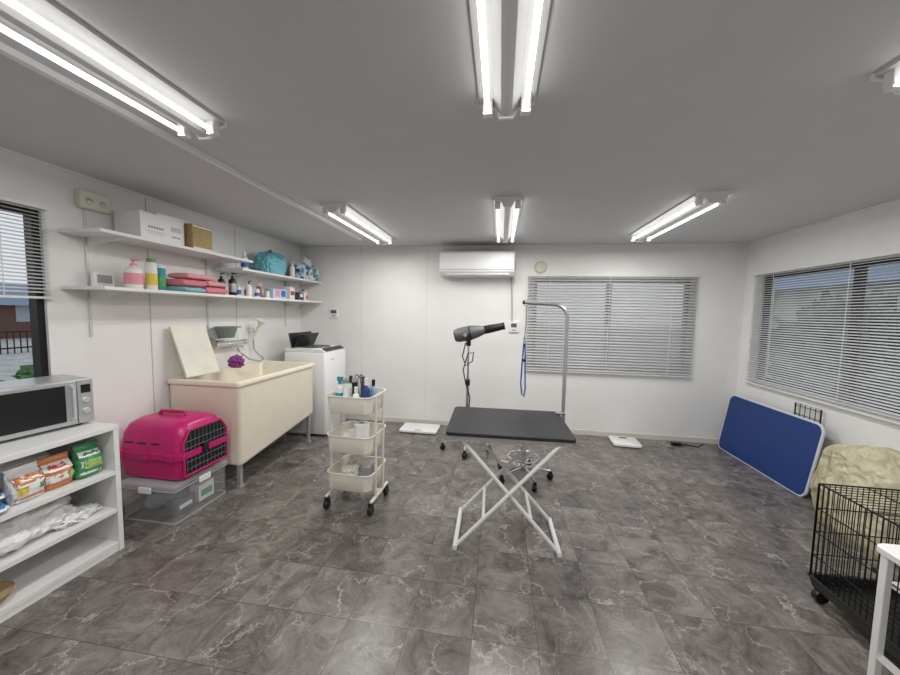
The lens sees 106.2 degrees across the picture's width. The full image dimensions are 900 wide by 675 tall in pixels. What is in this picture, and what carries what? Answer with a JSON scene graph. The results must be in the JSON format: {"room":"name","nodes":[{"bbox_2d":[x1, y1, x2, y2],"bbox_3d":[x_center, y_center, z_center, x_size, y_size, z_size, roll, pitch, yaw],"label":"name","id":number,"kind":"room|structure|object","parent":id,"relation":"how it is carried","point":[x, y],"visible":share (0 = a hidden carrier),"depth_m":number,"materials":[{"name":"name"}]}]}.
{"room":"pet grooming salon","nodes":[
{"label":"pet grooming salon","id":0,"kind":"room"},
{"bbox_2d":[0,151,300,498],"bbox_3d":[-2.634,0.138,1.847,0.120,2.400,6.290,2,4,8],"label":"wall","id":1,"kind":"structure","parent":0,"point":[117,359],"depth_m":2.56,"materials":[{"name":"paint"}]},
{"bbox_2d":[0,202,48,377],"bbox_3d":[-2.678,-0.183,1.416,0.060,1.100,1.430,2,4,8],"label":"window","id":2,"kind":"structure","parent":1,"relation":"in","point":[36,306],"depth_m":2.09,"materials":[{"name":"brown metal"}]},
{"bbox_2d":[0,195,52,298],"bbox_3d":[-2.598,-0.472,1.339,0.042,0.569,1.540,2,4,8],"label":"blind","id":3,"kind":"object","parent":2,"relation":"attached to","point":[6,199],"visible":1,"depth_m":1.98,"materials":[{"name":"white paint"}]},
{"bbox_2d":[82,209,92,336],"bbox_3d":[-2.482,-0.444,2.316,0.010,0.880,0.016,2,4,8],"label":"upright","id":4,"kind":"object","parent":1,"relation":"attached to","point":[84,213],"visible":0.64,"depth_m":2.31,"materials":[{"name":"metal"}]},
{"bbox_2d":[74,188,110,213],"bbox_3d":[-2.444,-0.930,2.318,0.056,0.120,0.180,2,4,8],"label":"switch box","id":5,"kind":"object","parent":1,"relation":"attached to","point":[84,199],"visible":1,"depth_m":2.29,"materials":[{"name":"beige plastic"}]},
{"bbox_2d":[122,480,167,506],"bbox_3d":[-2.594,1.307,1.917,0.008,0.060,6.042,2,4,8],"label":"baseboard","id":6,"kind":"structure","parent":1,"relation":"attached to","point":[131,498],"depth_m":2.66,"materials":[{"name":"plastic"}]},
{"bbox_2d":[0,147,299,247],"bbox_3d":[-2.544,-1.049,1.742,0.020,0.015,6.030,2,4,8],"label":"trim","id":7,"kind":"structure","parent":1,"relation":"attached to","point":[1,148],"depth_m":2.48,"materials":[{"name":"paint"}]},
{"bbox_2d":[145,198,157,481],"bbox_3d":[-2.435,0.046,2.759,0.002,2.340,0.006,2,4,8],"label":"trim","id":8,"kind":"structure","parent":1,"relation":"attached to","point":[145,198],"depth_m":2.76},
{"bbox_2d":[57,228,252,265],"bbox_3d":[-2.241,-0.694,2.780,0.324,0.080,1.320,2,4,8],"label":"wall shelf","id":9,"kind":"object","parent":1,"relation":"attached to","point":[94,236],"visible":1,"depth_m":2.48,"materials":[{"name":"white paint"}]},
{"bbox_2d":[114,210,184,245],"bbox_3d":[-2.284,-0.821,2.585,0.222,0.200,0.340,2,4,8],"label":"carton","id":10,"kind":"object","parent":9,"relation":"on","point":[141,223],"visible":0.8,"depth_m":2.46,"materials":[{"name":"white cardboard"}]},
{"bbox_2d":[184,223,211,251],"bbox_3d":[-2.181,-0.839,2.863,0.202,0.200,0.190,2,4,8],"label":"box","id":11,"kind":"object","parent":9,"relation":"on","point":[195,236],"visible":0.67,"depth_m":2.80,"materials":[{"name":"brown cardboard"}]},
{"bbox_2d":[61,286,321,305],"bbox_3d":[-2.146,-0.379,3.456,0.334,0.080,2.640,2,4,8],"label":"wall shelf","id":12,"kind":"object","parent":1,"relation":"attached to","point":[95,291],"visible":1,"depth_m":2.60,"materials":[{"name":"white paint"}]},
{"bbox_2d":[90,271,114,286],"bbox_3d":[-2.411,-0.400,2.349,0.032,0.110,0.130,2,4,8],"label":"digital clock","id":13,"kind":"object","parent":12,"relation":"on","point":[97,278],"visible":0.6,"depth_m":2.33,"materials":[{"name":"white plastic"}]},
{"bbox_2d":[123,259,143,288],"bbox_3d":[-2.259,-0.452,2.414,0.107,0.209,0.104,2,4,8],"label":"bottle","id":14,"kind":"object","parent":12,"relation":"on","point":[133,275],"visible":0.93,"depth_m":2.38,"materials":[{"name":"white plastic"}]},
{"bbox_2d":[145,258,157,289],"bbox_3d":[-2.241,-0.473,2.537,0.073,0.235,0.072,2,4,8],"label":"bottle","id":15,"kind":"object","parent":12,"relation":"on","point":[151,274],"visible":0.87,"depth_m":2.51,"materials":[{"name":"white plastic"}]},
{"bbox_2d":[157,265,166,289],"bbox_3d":[-2.249,-0.462,2.625,0.069,0.200,0.068,2,4,8],"label":"bottle","id":16,"kind":"object","parent":12,"relation":"on","point":[161,271],"visible":0.57,"depth_m":2.61,"materials":[{"name":"teal plastic"}]},
{"bbox_2d":[166,286,205,292],"bbox_3d":[-2.206,-0.396,2.795,0.243,0.046,0.200,2,4,6],"label":"folded towel","id":17,"kind":"object","parent":12,"relation":"on","point":[169,288],"visible":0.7,"depth_m":2.70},
{"bbox_2d":[166,279,206,287],"bbox_3d":[-2.202,-0.449,2.801,0.231,0.061,0.210,2,4,11],"label":"folded towel","id":18,"kind":"object","parent":17,"relation":"on","point":[169,282],"visible":0.77,"depth_m":2.71,"materials":[{"name":"fabric"}]},
{"bbox_2d":[167,273,215,280],"bbox_3d":[-2.200,-0.518,2.888,0.213,0.051,0.260,2,4,12],"label":"folded towel","id":19,"kind":"object","parent":18,"relation":"on","point":[190,276],"visible":0.9,"depth_m":2.79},
{"bbox_2d":[200,287,227,293],"bbox_3d":[-2.181,-0.421,3.028,0.246,0.063,0.220,2,4,10],"label":"folded towel","id":20,"kind":"object","parent":12,"relation":"on","point":[211,290],"visible":0.49,"depth_m":2.98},
{"bbox_2d":[203,281,226,287],"bbox_3d":[-2.180,-0.477,3.029,0.234,0.051,0.210,1,4,5],"label":"folded towel","id":21,"kind":"object","parent":20,"relation":"on","point":[209,283],"visible":0.47,"depth_m":2.99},
{"bbox_2d":[228,273,236,294],"bbox_3d":[-2.110,-0.516,3.280,0.070,0.219,0.068,2,4,8],"label":"bottle","id":22,"kind":"object","parent":12,"relation":"on","point":[232,284],"visible":0.92,"depth_m":3.26,"materials":[{"name":"black plastic"}]},
{"bbox_2d":[264,288,286,298],"bbox_3d":[-2.033,-0.507,3.938,0.122,0.110,0.240,2,4,8],"label":"tissue box","id":23,"kind":"object","parent":12,"relation":"on","point":[274,293],"visible":0.66,"depth_m":3.88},
{"bbox_2d":[282,287,294,299],"bbox_3d":[-1.996,-0.544,4.183,0.102,0.150,0.100,2,4,8],"label":"product box","id":24,"kind":"object","parent":12,"relation":"on","point":[290,292],"visible":0.66,"depth_m":4.14,"materials":[{"name":"white cardboard"}]},
{"bbox_2d":[205,259,208,329],"bbox_3d":[-2.342,-0.509,3.254,0.010,0.880,0.016,2,4,8],"label":"upright","id":25,"kind":"object","parent":1,"relation":"attached to","point":[206,272],"visible":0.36,"depth_m":3.26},
{"bbox_2d":[209,318,265,361],"bbox_3d":[-2.200,0.042,3.543,0.230,0.484,0.639,2,4,8],"label":"shower mixer","id":26,"kind":"object","parent":1,"relation":"attached to","point":[234,343],"visible":0.99,"depth_m":3.57,"materials":[{"name":"silver metal"}]},
{"bbox_2d":[209,337,237,339],"bbox_3d":[-2.266,0.007,3.354,0.146,0.010,0.250,2,4,8],"label":"tray","id":27,"kind":"object","parent":26,"relation":"on","point":[216,338],"depth_m":3.26,"materials":[{"name":"silver metal"}]},
{"bbox_2d":[214,326,240,337],"bbox_3d":[-2.218,-0.057,3.398,0.210,0.110,0.290,2,4,8],"label":"basin","id":28,"kind":"object","parent":26,"relation":"on","point":[221,331],"visible":0.99,"depth_m":3.30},
{"bbox_2d":[227,347,244,367],"bbox_3d":[-2.117,0.204,3.360,0.171,0.192,0.151,-3,6,-42],"label":"sponge","id":29,"kind":"object","parent":26,"relation":"hanging from","point":[236,361],"visible":1,"depth_m":3.32,"materials":[{"name":"purple plastic"}]},
{"bbox_2d":[213,268,321,285],"bbox_3d":[-2.059,-0.689,4.020,0.324,0.080,1.460,2,4,8],"label":"wall shelf","id":30,"kind":"object","parent":1,"relation":"attached to","point":[240,272],"visible":0.96,"depth_m":3.75,"materials":[{"name":"white paint"}]},
{"bbox_2d":[253,250,286,274],"bbox_3d":[-2.034,-0.857,3.844,0.265,0.282,0.395,2,4,13],"label":"drawstring bag","id":31,"kind":"object","parent":30,"relation":"on","point":[268,261],"visible":0.93,"depth_m":3.72,"materials":[{"name":"teal fabric"}]},
{"bbox_2d":[293,257,319,280],"bbox_3d":[-1.922,-0.912,4.480,0.308,0.306,0.446,2,4,8],"label":"patterned bag","id":32,"kind":"object","parent":30,"relation":"on","point":[304,269],"visible":0.8,"depth_m":4.37,"materials":[{"name":"fabric"}]},
{"bbox_2d":[0,0,899,246],"bbox_3d":[0.233,-1.024,1.339,5.870,0.100,6.290,2,4,8],"label":"ceiling","id":33,"kind":"structure","parent":0,"point":[641,107],"depth_m":1.52,"materials":[{"name":"paint"}]},
{"bbox_2d":[0,0,226,140],"bbox_3d":[-1.264,-0.938,0.976,0.228,0.078,1.306,2,4,8],"label":"ceiling lamp","id":34,"kind":"object","parent":33,"relation":"attached to","point":[46,22],"visible":1,"depth_m":1.16,"materials":[{"name":"white plastic"}]},
{"bbox_2d":[177,123,190,138],"bbox_3d":[-1.250,-0.975,1.589,0.040,0.066,0.036,2,4,8],"label":"socket","id":35,"kind":"object","parent":34,"relation":"attached to","point":[183,132],"depth_m":1.57,"materials":[{"name":"white plastic"}]},
{"bbox_2d":[206,119,219,136],"bbox_3d":[-1.099,-0.971,1.567,0.040,0.066,0.036,2,4,8],"label":"socket","id":36,"kind":"object","parent":34,"relation":"attached to","point":[213,124],"depth_m":1.55,"materials":[{"name":"white plastic"}]},
{"bbox_2d":[0,41,361,240],"bbox_3d":[-1.377,-1.048,2.110,0.032,0.025,4.000,2,4,8],"label":"rail","id":37,"kind":"object","parent":33,"relation":"attached to","point":[5,50],"visible":1,"depth_m":1.55,"materials":[{"name":"white plastic"}]},
{"bbox_2d":[319,202,394,244],"bbox_3d":[-0.867,-1.104,3.398,0.228,0.078,1.306,2,4,8],"label":"ceiling lamp","id":38,"kind":"object","parent":33,"relation":"attached to","point":[342,210],"visible":1,"depth_m":3.13,"materials":[{"name":"white plastic"}]},
{"bbox_2d":[493,196,523,242],"bbox_3d":[0.529,-1.061,3.172,0.228,0.078,1.306,2,4,8],"label":"ceiling lamp","id":39,"kind":"object","parent":33,"relation":"attached to","point":[507,209],"visible":1,"depth_m":2.90,"materials":[{"name":"white plastic"}]},
{"bbox_2d":[469,0,550,120],"bbox_3d":[0.139,-0.895,0.759,0.228,0.078,1.306,2,4,8],"label":"ceiling lamp","id":40,"kind":"object","parent":33,"relation":"attached to","point":[508,35],"visible":1,"depth_m":1.08,"materials":[{"name":"white metal"}]},
{"bbox_2d":[482,98,492,118],"bbox_3d":[0.153,-0.933,1.372,0.040,0.066,0.036,2,4,8],"label":"socket","id":41,"kind":"object","parent":40,"relation":"attached to","point":[486,112],"depth_m":1.36,"materials":[{"name":"white plastic"}]},
{"bbox_2d":[520,95,531,115],"bbox_3d":[0.303,-0.928,1.350,0.040,0.066,0.036,2,4,8],"label":"socket","id":42,"kind":"object","parent":40,"relation":"attached to","point":[525,110],"depth_m":1.34,"materials":[{"name":"white plastic"}]},
{"bbox_2d":[628,191,732,241],"bbox_3d":[1.938,-1.021,2.995,0.228,0.078,1.306,2,4,8],"label":"ceiling lamp","id":43,"kind":"object","parent":33,"relation":"attached to","point":[697,201],"visible":1,"depth_m":2.71,"materials":[{"name":"white metal"}]},
{"bbox_2d":[695,196,703,205],"bbox_3d":[1.773,-0.976,2.404,0.040,0.066,0.036,2,4,8],"label":"socket","id":44,"kind":"object","parent":43,"relation":"attached to","point":[699,200],"depth_m":2.39,"materials":[{"name":"white plastic"}]},
{"bbox_2d":[718,196,727,204],"bbox_3d":[1.923,-0.971,2.382,0.040,0.066,0.036,2,4,8],"label":"socket","id":45,"kind":"object","parent":43,"relation":"attached to","point":[723,201],"depth_m":2.37,"materials":[{"name":"white plastic"}]},
{"bbox_2d":[869,57,899,95],"bbox_3d":[1.523,-0.854,0.555,0.228,0.078,1.306,2,4,8],"label":"ceiling lamp","id":46,"kind":"object","parent":33,"relation":"attached to","point":[889,75],"visible":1,"depth_m":1.17,"materials":[{"name":"white metal"}]},
{"bbox_2d":[882,68,899,92],"bbox_3d":[1.538,-0.891,1.168,0.040,0.066,0.036,2,4,8],"label":"socket","id":47,"kind":"object","parent":46,"relation":"attached to","point":[890,76],"depth_m":1.16,"materials":[{"name":"white plastic"}]},
{"bbox_2d":[0,419,899,674],"bbox_3d":[0.185,1.469,1.518,5.870,0.100,6.290,2,4,8],"label":"floor","id":48,"kind":"structure","parent":0,"point":[683,559],"depth_m":1.95,"materials":[{"name":"tile"}]},
{"bbox_2d":[0,422,123,622],"bbox_3d":[-2.353,0.954,1.724,0.480,0.800,0.860,2,4,8],"label":"shelf unit","id":49,"kind":"object","parent":48,"relation":"on","point":[45,563],"visible":0.68,"depth_m":1.93,"materials":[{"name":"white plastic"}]},
{"bbox_2d":[0,580,14,603],"bbox_3d":[-2.247,1.272,1.619,0.206,0.064,0.206,2,4,8],"label":"wooden bowl","id":50,"kind":"object","parent":49,"relation":"on","point":[6,586],"visible":1,"depth_m":1.67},
{"bbox_2d":[0,461,45,504],"bbox_3d":[-2.199,0.749,1.742,0.129,0.178,0.142,1,4,0],"label":"pack","id":51,"kind":"object","parent":49,"relation":"on","point":[22,483],"visible":0.98,"depth_m":1.71,"materials":[{"name":"white plastic"}]},
{"bbox_2d":[0,451,49,492],"bbox_3d":[-2.353,0.739,1.871,0.116,0.170,0.215,2,4,8],"label":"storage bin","id":52,"kind":"object","parent":49,"relation":"on","point":[34,457],"visible":0.2,"depth_m":1.85,"materials":[{"name":"white plastic"}]},
{"bbox_2d":[0,374,93,441],"bbox_3d":[-2.395,0.398,1.888,0.327,0.285,0.500,2,4,16],"label":"microwave oven","id":53,"kind":"object","parent":49,"relation":"on","point":[29,406],"visible":1,"depth_m":1.89,"materials":[{"name":"silver metal"}]},
{"bbox_2d":[0,495,102,555],"bbox_3d":[-2.307,0.972,1.781,0.348,0.205,0.672,2,4,8],"label":"plastic bag","id":54,"kind":"object","parent":49,"relation":"on","point":[57,514],"visible":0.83,"depth_m":1.80,"materials":[{"name":"plastic"}]},
{"bbox_2d":[37,451,74,490],"bbox_3d":[-2.200,0.740,1.876,0.127,0.178,0.135,2,4,18],"label":"pack","id":55,"kind":"object","parent":49,"relation":"on","point":[58,471],"visible":0.83,"depth_m":1.86,"materials":[{"name":"orange plastic"}]},
{"bbox_2d":[69,440,102,478],"bbox_3d":[-2.160,0.722,2.005,0.118,0.198,0.134,1,4,0],"label":"pack","id":56,"kind":"object","parent":49,"relation":"on","point":[86,458],"visible":0.86,"depth_m":1.98,"materials":[{"name":"green plastic"}]},
{"bbox_2d":[138,471,210,493],"bbox_3d":[-2.101,1.154,2.613,0.476,0.285,0.492,2,4,8],"label":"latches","id":57,"kind":"object","parent":48,"relation":"on","point":[143,490],"visible":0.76,"depth_m":2.37,"materials":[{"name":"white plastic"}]},
{"bbox_2d":[143,479,190,508],"bbox_3d":[-2.194,1.204,2.630,0.210,0.154,0.336,2,4,8],"label":"folded cloth","id":58,"kind":"object","parent":57,"relation":"in","point":[164,492],"visible":0.8,"depth_m":2.56,"materials":[{"name":"fabric"}]},
{"bbox_2d":[119,408,227,480],"bbox_3d":[-2.112,0.779,2.599,0.571,0.459,0.459,2,4,8],"label":"pet carrier","id":59,"kind":"object","parent":57,"relation":"on","point":[165,444],"visible":0.95,"depth_m":2.43,"materials":[{"name":"pink plastic"}]},
{"bbox_2d":[166,491,195,516],"bbox_3d":[-2.009,1.242,2.529,0.082,0.100,0.160,2,4,8],"label":"product box","id":60,"kind":"object","parent":57,"relation":"in","point":[186,500],"visible":1,"depth_m":2.49,"materials":[{"name":"cardboard"}]},
{"bbox_2d":[190,477,213,501],"bbox_3d":[-1.982,1.215,2.706,0.082,0.130,0.140,2,4,8],"label":"product box","id":61,"kind":"object","parent":57,"relation":"in","point":[202,490],"visible":0.79,"depth_m":2.67,"materials":[{"name":"cardboard"}]},
{"bbox_2d":[167,360,314,488],"bbox_3d":[-2.001,0.779,3.428,0.700,0.920,1.170,2,4,8],"label":"tub","id":62,"kind":"object","parent":48,"relation":"on","point":[258,403],"visible":0.86,"depth_m":3.04,"materials":[{"name":"beige plastic"}]},
{"bbox_2d":[169,325,219,377],"bbox_3d":[-2.282,0.115,3.034,0.164,0.438,0.340,2,4,8],"label":"board","id":63,"kind":"object","parent":62,"relation":"on","point":[193,345],"visible":1,"depth_m":3.01,"materials":[{"name":"plastic"}]},
{"bbox_2d":[285,331,345,435],"bbox_3d":[-1.704,0.558,4.326,0.542,1.244,0.540,2,4,8],"label":"washing machine","id":64,"kind":"object","parent":48,"relation":"on","point":[329,360],"visible":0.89,"depth_m":4.07,"materials":[{"name":"white plastic"}]},
{"bbox_2d":[323,387,388,515],"bbox_3d":[-0.733,0.870,2.683,0.392,0.893,0.376,2,4,11],"label":"trolley","id":65,"kind":"object","parent":48,"relation":"on","point":[356,448],"visible":0.88,"depth_m":2.54,"materials":[{"name":"beige metal"}]},
{"bbox_2d":[336,376,342,395],"bbox_3d":[-0.845,0.427,2.588,0.058,0.257,0.056,2,4,8],"label":"bottle","id":66,"kind":"object","parent":65,"relation":"on","point":[339,389],"visible":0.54,"depth_m":2.57,"materials":[{"name":"white plastic"}]},
{"bbox_2d":[343,380,348,396],"bbox_3d":[-0.789,0.439,2.560,0.046,0.240,0.036,-1,4,-22],"label":"bottle","id":67,"kind":"object","parent":65,"relation":"in","point":[345,382],"visible":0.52,"depth_m":2.54,"materials":[{"name":"white plastic"}]},
{"bbox_2d":[341,428,353,436],"bbox_3d":[-0.809,0.793,2.711,0.140,0.112,0.191,0,4,-17],"label":"folded cloth","id":68,"kind":"object","parent":65,"relation":"in","point":[349,432],"visible":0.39,"depth_m":2.67,"materials":[{"name":"white fabric"}]},
{"bbox_2d":[341,459,361,475],"bbox_3d":[-0.770,1.065,2.706,0.202,0.151,0.184,-2,5,-36],"label":"folded cloth","id":69,"kind":"object","parent":65,"relation":"in","point":[352,467],"visible":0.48,"depth_m":2.65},
{"bbox_2d":[327,387,385,415],"bbox_3d":[-0.726,0.494,2.656,0.372,0.138,0.352,2,4,11],"label":"tray","id":70,"kind":"object","parent":65,"relation":"on","point":[337,404],"depth_m":2.50,"materials":[{"name":"beige metal"}]},
{"bbox_2d":[327,421,385,455],"bbox_3d":[-0.731,0.793,2.677,0.372,0.138,0.352,2,4,11],"label":"tray","id":71,"kind":"object","parent":65,"relation":"on","point":[338,443],"depth_m":2.53,"materials":[{"name":"beige metal"}]},
{"bbox_2d":[327,454,385,492],"bbox_3d":[-0.737,1.082,2.698,0.372,0.138,0.352,2,4,11],"label":"tray","id":72,"kind":"object","parent":65,"relation":"on","point":[337,481],"depth_m":2.56,"materials":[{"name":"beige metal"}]},
{"bbox_2d":[354,420,369,437],"bbox_3d":[-0.680,0.757,2.606,0.116,0.204,0.116,2,4,8],"label":"paper roll","id":73,"kind":"object","parent":65,"relation":"in","point":[361,428],"visible":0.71,"depth_m":2.56,"materials":[{"name":"white paper"}]},
{"bbox_2d":[362,378,369,397],"bbox_3d":[-0.643,0.435,2.589,0.060,0.250,0.059,2,4,8],"label":"bottle","id":74,"kind":"object","parent":65,"relation":"on","point":[366,390],"visible":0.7,"depth_m":2.57,"materials":[{"name":"blue plastic"}]},
{"bbox_2d":[360,459,373,475],"bbox_3d":[-0.647,1.070,2.684,0.072,0.150,0.150,2,4,8],"label":"box","id":75,"kind":"object","parent":65,"relation":"in","point":[367,468],"visible":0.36,"depth_m":2.62,"materials":[{"name":"white cardboard"}]},
{"bbox_2d":[370,379,376,396],"bbox_3d":[-0.609,0.444,2.685,0.060,0.220,0.059,2,4,8],"label":"bottle","id":76,"kind":"object","parent":65,"relation":"on","point":[373,390],"visible":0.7,"depth_m":2.66,"materials":[{"name":"blue plastic"}]},
{"bbox_2d":[399,422,439,433],"bbox_3d":[-0.389,1.181,4.396,0.480,0.040,0.310,2,4,8],"label":"scale","id":77,"kind":"object","parent":48,"relation":"on","point":[423,428],"visible":1,"depth_m":4.34,"materials":[{"name":"white plastic"}]},
{"bbox_2d":[440,322,505,458],"bbox_3d":[0.210,0.538,3.781,0.571,1.435,0.612,-2,5,-38],"label":"hair dryer","id":78,"kind":"object","parent":48,"relation":"on","point":[467,333],"visible":0.77,"depth_m":3.69,"materials":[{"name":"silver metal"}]},
{"bbox_2d":[445,406,575,557],"bbox_3d":[0.396,0.970,2.399,0.803,0.776,0.603,2,4,7],"label":"table","id":79,"kind":"object","parent":48,"relation":"on","point":[514,426],"visible":0.97,"depth_m":2.21,"materials":[{"name":"black rubber"}]},
{"bbox_2d":[523,300,568,420],"bbox_3d":[0.704,0.214,2.545,0.340,0.976,0.050,2,4,8],"label":"stand","id":80,"kind":"object","parent":79,"relation":"attached to","point":[562,412],"visible":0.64,"depth_m":2.51,"materials":[{"name":"silver metal"}]},
{"bbox_2d":[520,300,528,396],"bbox_3d":[0.563,0.086,2.557,0.048,0.740,0.014,2,4,8],"label":"leash","id":81,"kind":"object","parent":80,"relation":"hanging from","point":[524,337],"visible":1,"depth_m":2.56,"materials":[{"name":"blue fabric"}]},
{"bbox_2d":[497,444,553,491],"bbox_3d":[0.709,1.044,3.152,0.519,0.535,0.539,2,4,8],"label":"stool","id":82,"kind":"object","parent":48,"relation":"on","point":[524,464],"visible":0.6,"depth_m":3.13,"materials":[{"name":"silver metal"}]},
{"bbox_2d":[608,435,641,447],"bbox_3d":[2.098,1.253,4.060,0.310,0.040,0.290,2,4,12],"label":"scale","id":83,"kind":"object","parent":48,"relation":"on","point":[622,441],"visible":1,"depth_m":4.02,"materials":[{"name":"white plastic"}]},
{"bbox_2d":[718,395,825,496],"bbox_3d":[3.175,1.022,3.422,0.146,0.660,1.179,2,4,8],"label":"table","id":84,"kind":"object","parent":48,"relation":"on","point":[785,447],"visible":1,"depth_m":3.27,"materials":[{"name":"blue plastic"}]},
{"bbox_2d":[794,402,821,472],"bbox_3d":[3.249,0.990,3.099,0.012,0.738,0.272,2,4,8],"label":"wire rack","id":85,"kind":"object","parent":48,"relation":"on","point":[795,402],"visible":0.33,"depth_m":3.05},
{"bbox_2d":[807,483,899,661],"bbox_3d":[2.251,1.133,1.510,0.672,0.648,0.600,2,4,8],"label":"cage","id":86,"kind":"object","parent":48,"relation":"on","point":[855,596],"visible":0.96,"depth_m":1.73,"materials":[{"name":"black metal"}]},
{"bbox_2d":[807,571,899,661],"bbox_3d":[2.248,1.352,1.526,0.670,0.062,0.600,2,4,8],"label":"tray","id":87,"kind":"object","parent":86,"relation":"on","point":[821,587],"depth_m":1.71,"materials":[{"name":"black plastic"}]},
{"bbox_2d":[810,444,899,567],"bbox_3d":[2.894,1.075,2.294,0.436,0.678,0.695,2,4,8],"label":"blanket","id":88,"kind":"object","parent":48,"relation":"on","point":[840,464],"visible":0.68,"depth_m":2.25,"materials":[{"name":"fabric"}]},
{"bbox_2d":[867,543,899,674],"bbox_3d":[1.914,1.138,0.938,0.820,0.710,0.560,2,4,8],"label":"table","id":89,"kind":"object","parent":48,"relation":"on","point":[890,553],"visible":1,"depth_m":1.22,"materials":[{"name":"wood"}]},
{"bbox_2d":[300,244,748,438],"bbox_3d":[0.664,0.013,4.472,5.630,2.400,0.120,2,4,8],"label":"wall","id":90,"kind":"structure","parent":0,"point":[402,288],"depth_m":4.42,"materials":[{"name":"paint"}]},
{"bbox_2d":[329,308,338,317],"bbox_3d":[-1.621,-0.339,4.717,0.130,0.130,0.024,2,4,8],"label":"controller","id":91,"kind":"object","parent":90,"relation":"attached to","point":[333,313],"visible":1,"depth_m":4.71,"materials":[{"name":"white plastic"}]},
{"bbox_2d":[361,248,361,352],"bbox_3d":[-1.228,-0.069,4.688,0.002,2.340,0.001,2,4,8],"label":"trim","id":92,"kind":"structure","parent":90,"relation":"attached to","point":[361,248],"depth_m":4.66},
{"bbox_2d":[440,251,514,321],"bbox_3d":[0.341,-0.638,4.287,0.928,0.873,0.252,2,4,8],"label":"air conditioner","id":93,"kind":"object","parent":90,"relation":"attached to","point":[462,264],"visible":1,"depth_m":4.16,"materials":[{"name":"white plastic"}]},
{"bbox_2d":[509,321,518,331],"bbox_3d":[0.824,-0.137,4.363,0.130,0.140,0.028,2,4,8],"label":"controller","id":94,"kind":"object","parent":90,"relation":"attached to","point":[513,326],"visible":1,"depth_m":4.35,"materials":[{"name":"white plastic"}]},
{"bbox_2d":[300,243,747,248],"bbox_3d":[0.676,-1.171,4.318,5.630,0.015,0.020,2,4,8],"label":"trim","id":95,"kind":"structure","parent":90,"relation":"attached to","point":[653,243],"depth_m":4.25,"materials":[{"name":"paint"}]},
{"bbox_2d":[346,415,718,443],"bbox_3d":[0.632,1.184,4.493,5.630,0.060,0.008,2,4,8],"label":"baseboard","id":96,"kind":"structure","parent":90,"relation":"attached to","point":[390,419],"depth_m":4.30,"materials":[{"name":"plastic"}]},
{"bbox_2d":[534,261,546,273],"bbox_3d":[1.143,-0.885,4.264,0.164,0.164,0.027,2,4,8],"label":"air vent","id":97,"kind":"object","parent":90,"relation":"in","point":[540,267],"visible":1,"depth_m":4.26,"materials":[{"name":"beige plastic"}]},
{"bbox_2d":[532,279,690,368],"bbox_3d":[1.977,-0.167,4.254,1.820,1.120,0.060,2,4,8],"label":"window","id":98,"kind":"structure","parent":90,"relation":"in","point":[652,279],"depth_m":4.19,"materials":[{"name":"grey metal"}]},
{"bbox_2d":[526,274,698,377],"bbox_3d":[1.950,-0.157,4.175,1.970,1.229,0.043,2,4,8],"label":"blind","id":99,"kind":"object","parent":98,"relation":"attached to","point":[635,288],"visible":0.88,"depth_m":4.17,"materials":[{"name":"white paint"}]},
{"bbox_2d":[736,202,899,465],"bbox_3d":[3.052,0.307,1.009,0.120,2.400,6.290,2,4,8],"label":"wall","id":100,"kind":"structure","parent":0,"point":[877,230],"depth_m":2.97,"materials":[{"name":"paint"}]},
{"bbox_2d":[748,199,899,243],"bbox_3d":[3.004,-0.883,0.924,0.020,0.015,6.030,2,4,8],"label":"trim","id":101,"kind":"structure","parent":100,"relation":"attached to","point":[896,200],"depth_m":2.91,"materials":[{"name":"paint"}]},
{"bbox_2d":[757,257,899,413],"bbox_3d":[3.310,-0.039,2.761,0.060,1.130,1.930,2,4,8],"label":"window","id":102,"kind":"structure","parent":100,"relation":"in","point":[894,260],"depth_m":2.77,"materials":[{"name":"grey metal"}]},
{"bbox_2d":[744,250,899,424],"bbox_3d":[3.227,-0.031,2.759,0.042,1.229,2.160,2,4,8],"label":"blind","id":103,"kind":"object","parent":102,"relation":"attached to","point":[887,254],"visible":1,"depth_m":2.86,"materials":[{"name":"white paint"}]},
{"label":"outside","id":104,"kind":"structure","parent":0,"visible":0},
{"bbox_2d":[0,327,780,380],"bbox_3d":[1.435,1.385,10.015,120.000,0.100,100.000,2,4,8],"label":"floor","id":105,"kind":"structure","parent":104,"point":[10,363],"depth_m":14.71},
{"bbox_2d":[0,283,30,338],"bbox_3d":[-29.690,-2.060,24.562,9.000,3.500,13.000,2,4,8],"label":"house","id":106,"kind":"structure","parent":105,"relation":"on","point":[14,312],"depth_m":20.54,"materials":[{"name":"brown"}]},
{"bbox_2d":[0,330,31,354],"bbox_3d":[-18.186,0.210,13.879,0.060,0.940,18.030,2,4,8],"label":"metal fence","id":107,"kind":"object","parent":105,"relation":"on","point":[26,331],"visible":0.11,"depth_m":14.08,"materials":[{"name":"black metal"}]},
{"bbox_2d":[12,364,33,379],"bbox_3d":[-10.105,0.855,8.551,1.188,0.726,1.393,2,4,8],"label":"shrub","id":108,"kind":"object","parent":105,"relation":"on","point":[26,371],"visible":0.12,"depth_m":8.08,"materials":[{"name":"green plant"}]},
{"bbox_2d":[768,287,899,402],"bbox_3d":[10.185,0.159,8.785,2.933,2.857,3.691,2,4,8],"label":"tree","id":109,"kind":"object","parent":105,"relation":"on","point":[893,296],"visible":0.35,"depth_m":8.28,"materials":[{"name":"green plant"}]},
{"bbox_2d":[768,263,899,365],"bbox_3d":[15.178,-0.528,6.817,6.000,4.700,23.000,2,4,8],"label":"house","id":110,"kind":"structure","parent":105,"relation":"on","point":[898,266],"depth_m":12.34,"materials":[{"name":"grey"}]},
{"bbox_2d":[864,349,899,406],"bbox_3d":[9.118,0.530,5.402,2.889,2.559,3.320,2,4,8],"label":"shrub","id":111,"kind":"object","parent":105,"relation":"on","point":[897,349],"visible":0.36,"depth_m":6.54,"materials":[{"name":"green plant"}]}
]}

